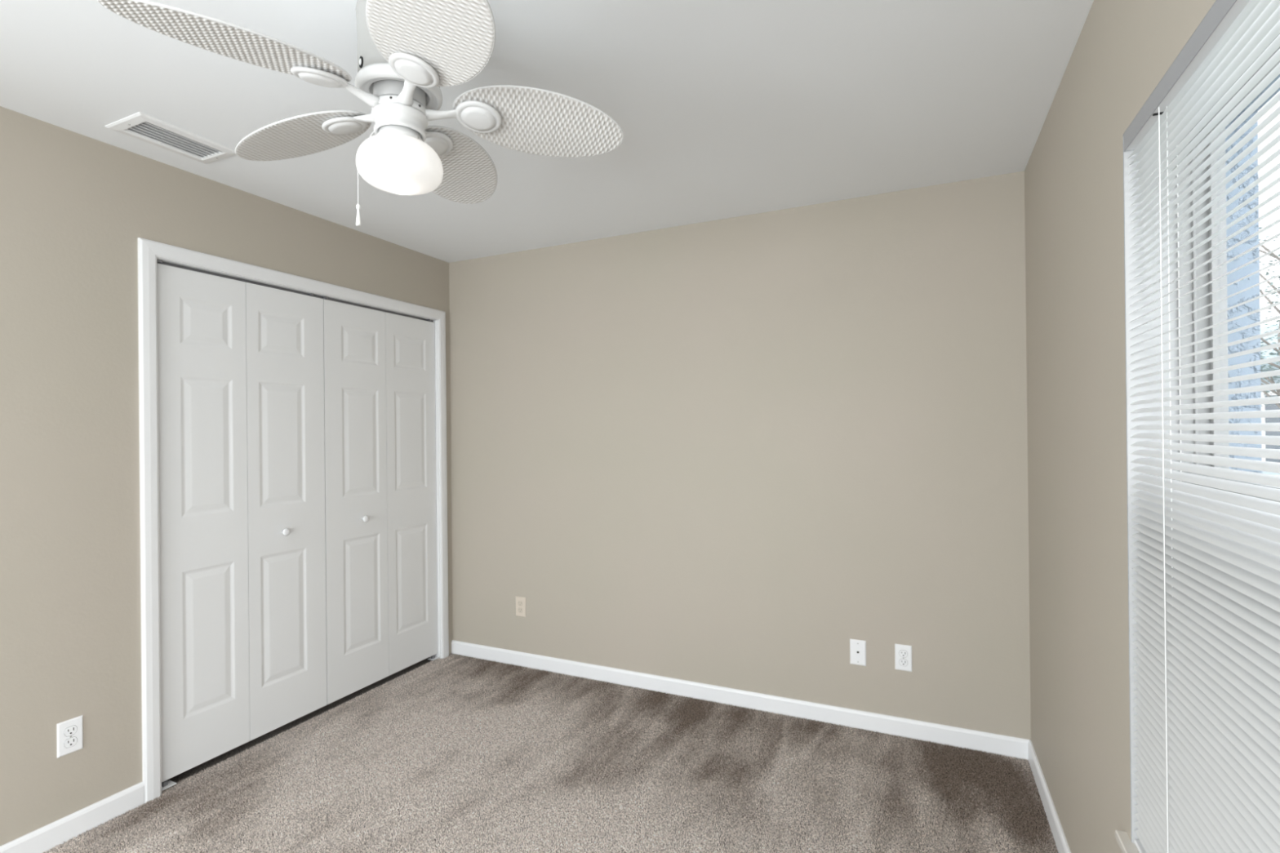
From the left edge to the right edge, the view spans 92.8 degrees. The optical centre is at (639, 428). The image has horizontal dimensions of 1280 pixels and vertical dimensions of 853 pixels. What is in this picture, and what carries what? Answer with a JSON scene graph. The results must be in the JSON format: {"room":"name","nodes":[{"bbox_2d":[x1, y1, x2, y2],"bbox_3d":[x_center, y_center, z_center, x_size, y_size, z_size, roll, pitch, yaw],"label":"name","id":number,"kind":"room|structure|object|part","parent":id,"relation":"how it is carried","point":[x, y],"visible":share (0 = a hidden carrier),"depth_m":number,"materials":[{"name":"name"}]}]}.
{"room":"empty bedroom","nodes":[
{"label":"empty bedroom","id":0,"kind":"room"},
{"bbox_2d":[0,106,453,845],"bbox_3d":[-2.572,0.251,0.925,0.120,2.560,6.400,-1,0,25],"label":"wall","id":1,"kind":"structure","parent":0,"point":[75,208],"depth_m":2.13,"materials":[{"name":"beige paint"}]},
{"bbox_2d":[56,715,83,758],"bbox_3d":[-1.956,1.056,2.093,0.007,0.115,0.070,-1,0,25],"label":"wall outlet","id":2,"kind":"object","parent":1,"relation":"attached to","point":[69,732],"visible":1,"depth_m":2.09,"materials":[{"name":"white plastic"}]},
{"bbox_2d":[63,736,77,747],"bbox_3d":[-1.954,1.076,2.092,0.001,0.032,0.037,-1,0,25],"label":"receptacle","id":3,"kind":"object","parent":2,"relation":"attached to","point":[68,741],"depth_m":2.09,"materials":[{"name":"grey plastic"}]},
{"bbox_2d":[63,724,77,736],"bbox_3d":[-1.955,1.037,2.092,0.001,0.032,0.037,-1,0,25],"label":"receptacle","id":4,"kind":"object","parent":2,"relation":"attached to","point":[68,730],"depth_m":2.09,"materials":[{"name":"grey plastic"}]},
{"bbox_2d":[0,781,144,852],"bbox_3d":[-2.850,1.376,0.136,0.012,0.093,4.728,-1,0,25],"label":"baseboard","id":5,"kind":"structure","parent":1,"relation":"attached to","point":[46,837],"depth_m":2.10,"materials":[{"name":"white paint"}]},
{"bbox_2d":[156,262,326,782],"bbox_3d":[-1.716,0.362,2.688,0.065,2.013,0.732,-1,0,25],"label":"door","id":6,"kind":"structure","parent":1,"relation":"in","point":[241,366],"depth_m":2.63,"materials":[{"name":"white paint"}]},
{"bbox_3d":[-1.638,0.476,2.815,0.031,0.035,0.035,-1,0,25],"label":"knob","id":7,"kind":"part","parent":6,"relation":"part of","materials":[{"name":"white paint"}]},
{"bbox_2d":[137,237,448,803],"bbox_3d":[-1.586,0.347,3.049,0.136,2.134,1.624,-1,0,25],"label":"trim","id":8,"kind":"structure","parent":1,"relation":"attached to","point":[148,251],"depth_m":2.33,"materials":[{"name":"white paint"}]},
{"bbox_2d":[156,259,432,321],"bbox_3d":[-1.578,-0.654,3.042,0.040,0.010,1.500,-1,0,25],"label":"door track","id":9,"kind":"object","parent":1,"relation":"attached to","point":[158,261],"visible":0.78,"depth_m":2.84,"materials":[{"name":"grey metal"}]},
{"bbox_2d":[323,298,437,704],"bbox_3d":[-1.403,0.360,3.370,0.065,2.013,0.760,-1,0,25],"label":"door","id":10,"kind":"structure","parent":1,"relation":"in","point":[380,426],"depth_m":3.32,"materials":[{"name":"white paint"}]},
{"bbox_3d":[-1.452,0.475,3.218,0.031,0.035,0.035,-1,0,25],"label":"knob","id":11,"kind":"part","parent":10,"relation":"part of","materials":[{"name":"white paint"}]},
{"bbox_2d":[0,0,1093,262],"bbox_3d":[-1.405,-1.117,0.495,4.188,0.150,6.600,-1,0,25],"label":"ceiling","id":12,"kind":"structure","parent":0,"point":[722,108],"depth_m":1.92,"materials":[{"name":"white paint"}]},
{"bbox_2d":[105,111,235,164],"bbox_3d":[-1.665,-1.031,2.184,0.210,0.012,0.323,-1,0,25],"label":"ceiling vent","id":13,"kind":"object","parent":12,"relation":"in","point":[140,126],"visible":0.98,"depth_m":2.16,"materials":[{"name":"white metal"}]},
{"bbox_2d":[97,0,623,226],"bbox_3d":[-0.652,-0.783,1.564,1.064,0.530,1.106,-1,0,25],"label":"ceiling fan","id":14,"kind":"object","parent":12,"relation":"hanging from","point":[407,50],"visible":1,"depth_m":1.49,"materials":[{"name":"white plastic"}]},
{"bbox_3d":[-0.842,-0.807,1.282,0.239,0.045,0.445,17,11,39],"label":"blade","id":15,"kind":"part","parent":14,"relation":"part of","materials":[{"name":"white wicker"}]},
{"bbox_3d":[-0.935,-0.806,1.687,0.445,0.045,0.239,-1,13,22],"label":"blade","id":16,"kind":"part","parent":14,"relation":"part of","materials":[{"name":"white wicker"}]},
{"bbox_3d":[-0.684,-0.807,1.462,0.066,0.032,0.108,-1,0,40],"label":"blade arm","id":17,"kind":"part","parent":14,"relation":"part of","materials":[{"name":"white metal"}]},
{"bbox_3d":[-0.716,-0.806,1.592,0.108,0.032,0.066,-1,0,22],"label":"blade arm","id":18,"kind":"part","parent":14,"relation":"part of","materials":[{"name":"white metal"}]},
{"bbox_3d":[-0.694,-0.667,1.551,0.052,0.197,0.003,-1,0,2],"label":"pull chain","id":19,"kind":"part","parent":14,"relation":"part of","materials":[{"name":"white metal"}]},
{"bbox_3d":[-0.610,-0.838,1.549,0.125,0.043,0.125,-1,0,25],"label":"motor","id":20,"kind":"part","parent":14,"relation":"part of","materials":[{"name":"white metal"}]},
{"bbox_3d":[-0.609,-0.667,1.549,0.208,0.136,0.208,-1,0,25],"label":"globe","id":21,"kind":"part","parent":14,"relation":"part of","materials":[{"name":"white glass"}]},
{"bbox_3d":[-0.550,-0.808,1.452,0.066,0.032,0.108,-1,0,-32],"label":"blade arm","id":22,"kind":"part","parent":14,"relation":"part of","materials":[{"name":"white metal"}]},
{"bbox_3d":[-0.428,-0.812,1.246,0.239,0.045,0.445,15,-8,-31],"label":"blade","id":23,"kind":"part","parent":14,"relation":"part of","materials":[{"name":"white wicker"}]},
{"bbox_3d":[-0.499,-0.809,1.576,0.108,0.032,0.066,-1,0,-14],"label":"blade arm","id":24,"kind":"part","parent":14,"relation":"part of","materials":[{"name":"white metal"}]},
{"bbox_3d":[-0.579,-0.809,1.901,0.239,0.045,0.445,-14,-1,4],"label":"blade","id":25,"kind":"part","parent":14,"relation":"part of","materials":[{"name":"white wicker"}]},
{"bbox_3d":[-0.266,-0.813,1.629,0.445,0.045,0.239,-1,-14,-14],"label":"blade","id":26,"kind":"part","parent":14,"relation":"part of","materials":[{"name":"white wicker"}]},
{"bbox_2d":[46,653,1056,852],"bbox_3d":[-1.418,1.458,0.426,3.870,0.120,6.450,-1,0,25],"label":"floor","id":27,"kind":"structure","parent":0,"point":[237,750],"depth_m":2.33,"materials":[{"name":"grey carpet"}]},
{"bbox_2d":[161,780,176,791],"bbox_3d":[-1.854,1.386,2.383,0.045,0.020,0.052,-1,0,25],"label":"pivot bracket","id":28,"kind":"object","parent":27,"relation":"on","point":[165,784],"visible":0.82,"depth_m":2.38,"materials":[{"name":"white plastic"}]},
{"bbox_2d":[161,780,168,786],"bbox_3d":[-1.858,1.384,2.380,0.016,0.017,0.016,-1,0,25],"label":"socket","id":29,"kind":"object","parent":28,"relation":"attached to","point":[165,784],"depth_m":2.38,"materials":[{"name":"grey metal"}]},
{"bbox_2d":[427,654,439,660],"bbox_3d":[-1.251,1.382,3.694,0.045,0.020,0.052,-1,0,25],"label":"pivot bracket","id":30,"kind":"object","parent":27,"relation":"on","point":[433,657],"visible":1,"depth_m":3.69,"materials":[{"name":"white plastic"}]},
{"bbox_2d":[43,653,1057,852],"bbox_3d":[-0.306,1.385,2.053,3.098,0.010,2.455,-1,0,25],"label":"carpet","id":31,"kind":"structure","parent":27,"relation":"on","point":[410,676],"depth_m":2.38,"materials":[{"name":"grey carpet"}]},
{"bbox_2d":[448,170,1031,739],"bbox_3d":[-0.065,0.229,3.377,4.188,2.560,0.150,-1,0,25],"label":"wall","id":32,"kind":"structure","parent":0,"point":[734,452],"depth_m":2.97,"materials":[{"name":"beige paint"}]},
{"bbox_2d":[515,595,525,617],"bbox_3d":[-0.704,1.047,3.587,0.070,0.115,0.007,-1,0,25],"label":"wall outlet","id":33,"kind":"object","parent":32,"relation":"attached to","point":[520,601],"visible":1,"depth_m":3.58,"materials":[{"name":"beige plastic"}]},
{"bbox_2d":[517,607,522,613],"bbox_3d":[-0.705,1.066,3.585,0.037,0.032,0.002,-1,0,25],"label":"receptacle","id":34,"kind":"object","parent":33,"relation":"attached to","point":[519,609],"depth_m":3.58,"materials":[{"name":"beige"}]},
{"bbox_2d":[517,600,522,606],"bbox_3d":[-0.705,1.027,3.585,0.034,0.029,0.002,-1,0,25],"label":"receptacle","id":35,"kind":"object","parent":33,"relation":"attached to","point":[519,602],"depth_m":3.58,"materials":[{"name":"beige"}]},
{"bbox_2d":[451,640,1029,760],"bbox_3d":[0.223,1.349,3.159,3.070,0.093,0.012,-1,0,25],"label":"baseboard","id":36,"kind":"structure","parent":32,"relation":"attached to","point":[983,741],"depth_m":2.97,"materials":[{"name":"white paint"}]},
{"bbox_2d":[849,639,866,666],"bbox_3d":[1.002,1.029,2.802,0.070,0.115,0.009,-1,0,25],"label":"cable wall plate","id":37,"kind":"object","parent":32,"relation":"attached to","point":[857,647],"visible":1,"depth_m":2.80,"materials":[{"name":"white plastic"}]},
{"bbox_2d":[894,643,911,671],"bbox_3d":[1.177,1.023,2.722,0.070,0.115,0.007,-1,0,25],"label":"wall outlet","id":38,"kind":"object","parent":32,"relation":"attached to","point":[903,653],"visible":1,"depth_m":2.72,"materials":[{"name":"white plastic"}]},
{"bbox_2d":[898,658,907,666],"bbox_3d":[1.177,1.042,2.721,0.037,0.032,0.001,-1,0,25],"label":"receptacle","id":39,"kind":"object","parent":38,"relation":"attached to","point":[902,662],"depth_m":2.72,"materials":[{"name":"grey plastic"}]},
{"bbox_2d":[898,649,907,657],"bbox_3d":[1.176,1.003,2.721,0.037,0.032,0.001,-1,0,25],"label":"receptacle","id":40,"kind":"object","parent":38,"relation":"attached to","point":[902,653],"depth_m":2.72,"materials":[{"name":"grey plastic"}]},
{"bbox_2d":[1024,0,1279,852],"bbox_3d":[0.370,0.218,-0.427,0.218,2.560,6.400,-1,0,25],"label":"wall","id":41,"kind":"structure","parent":0,"point":[1074,170],"depth_m":1.60,"materials":[{"name":"beige paint"}]},
{"bbox_2d":[1027,739,1071,852],"bbox_3d":[0.278,1.342,-0.381,0.012,0.093,6.400,-1,0,25],"label":"baseboard","id":42,"kind":"structure","parent":41,"relation":"attached to","point":[1058,834],"depth_m":2.14,"materials":[{"name":"white paint"}]},
{"bbox_2d":[1115,5,1279,852],"bbox_3d":[0.833,0.138,0.675,0.180,1.543,1.415,-1,0,25],"label":"window","id":43,"kind":"structure","parent":41,"relation":"in","point":[1126,846],"depth_m":1.28,"materials":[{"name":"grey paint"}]},
{"bbox_3d":[0.809,0.900,0.688,0.110,0.020,1.415,-1,0,25],"label":"sill","id":44,"kind":"part","parent":43,"relation":"part of","materials":[{"name":"white wood"}]},
{"bbox_2d":[1123,0,1279,852],"bbox_3d":[0.782,0.128,0.697,0.029,1.520,1.335,-1,0,25],"label":"window blind","id":45,"kind":"object","parent":43,"relation":"attached to","point":[1207,676],"visible":1,"depth_m":0.97,"materials":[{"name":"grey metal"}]},
{"bbox_3d":[0.791,0.883,0.695,0.025,0.010,1.329,-1,0,25],"label":"rail","id":46,"kind":"part","parent":45,"relation":"part of","materials":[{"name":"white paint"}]},
{"bbox_3d":[0.980,0.142,1.123,0.001,1.474,0.001,-1,0,25],"label":"lift cord","id":47,"kind":"part","parent":45,"relation":"part of","materials":[{"name":"white fabric"}]},
{"bbox_3d":[0.978,0.142,1.119,0.027,1.474,0.002,-1,0,25],"label":"ladder cord","id":48,"kind":"part","parent":45,"relation":"part of","materials":[{"name":"white fabric"}]},
{"bbox_3d":[0.880,0.128,0.650,0.070,1.523,1.345,-1,0,25],"label":"frame","id":49,"kind":"part","parent":43,"relation":"part of","materials":[{"name":"grey plastic"}]},
{"bbox_3d":[0.872,0.481,0.654,0.024,0.777,1.323,-1,0,25],"label":"sash","id":50,"kind":"part","parent":43,"relation":"part of","materials":[{"name":"grey plastic"}]},
{"bbox_3d":[0.899,-0.242,0.640,0.024,0.748,1.323,-1,0,25],"label":"sash","id":51,"kind":"part","parent":43,"relation":"part of","materials":[{"name":"grey plastic"}]},
{"label":"outside","id":52,"kind":"structure","parent":0,"visible":0},
{"bbox_3d":[24.345,1.367,7.485,36.712,0.150,52.000,-1,0,25],"label":"ground","id":53,"kind":"structure","parent":52,"visible":0},
{"bbox_2d":[1258,226,1279,408],"bbox_3d":[7.741,-1.084,7.140,3.009,5.101,3.611,-1,0,-22],"label":"tree","id":54,"kind":"object","parent":53,"relation":"on","point":[1271,380],"visible":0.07,"depth_m":7.29,"materials":[{"name":"grey plant"}]},
{"bbox_2d":[1260,321,1279,475],"bbox_3d":[13.548,-0.341,10.242,9.800,3.500,6.800,-1,0,25],"label":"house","id":55,"kind":"structure","parent":53,"relation":"on","point":[1264,329],"depth_m":8.91,"materials":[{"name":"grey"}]},
{"bbox_3d":[9.649,-0.003,8.696,1.080,0.980,0.010,-1,0,25],"label":"pane","id":56,"kind":"part","parent":55,"relation":"part of","materials":[{"name":"clear glass"}]}
]}

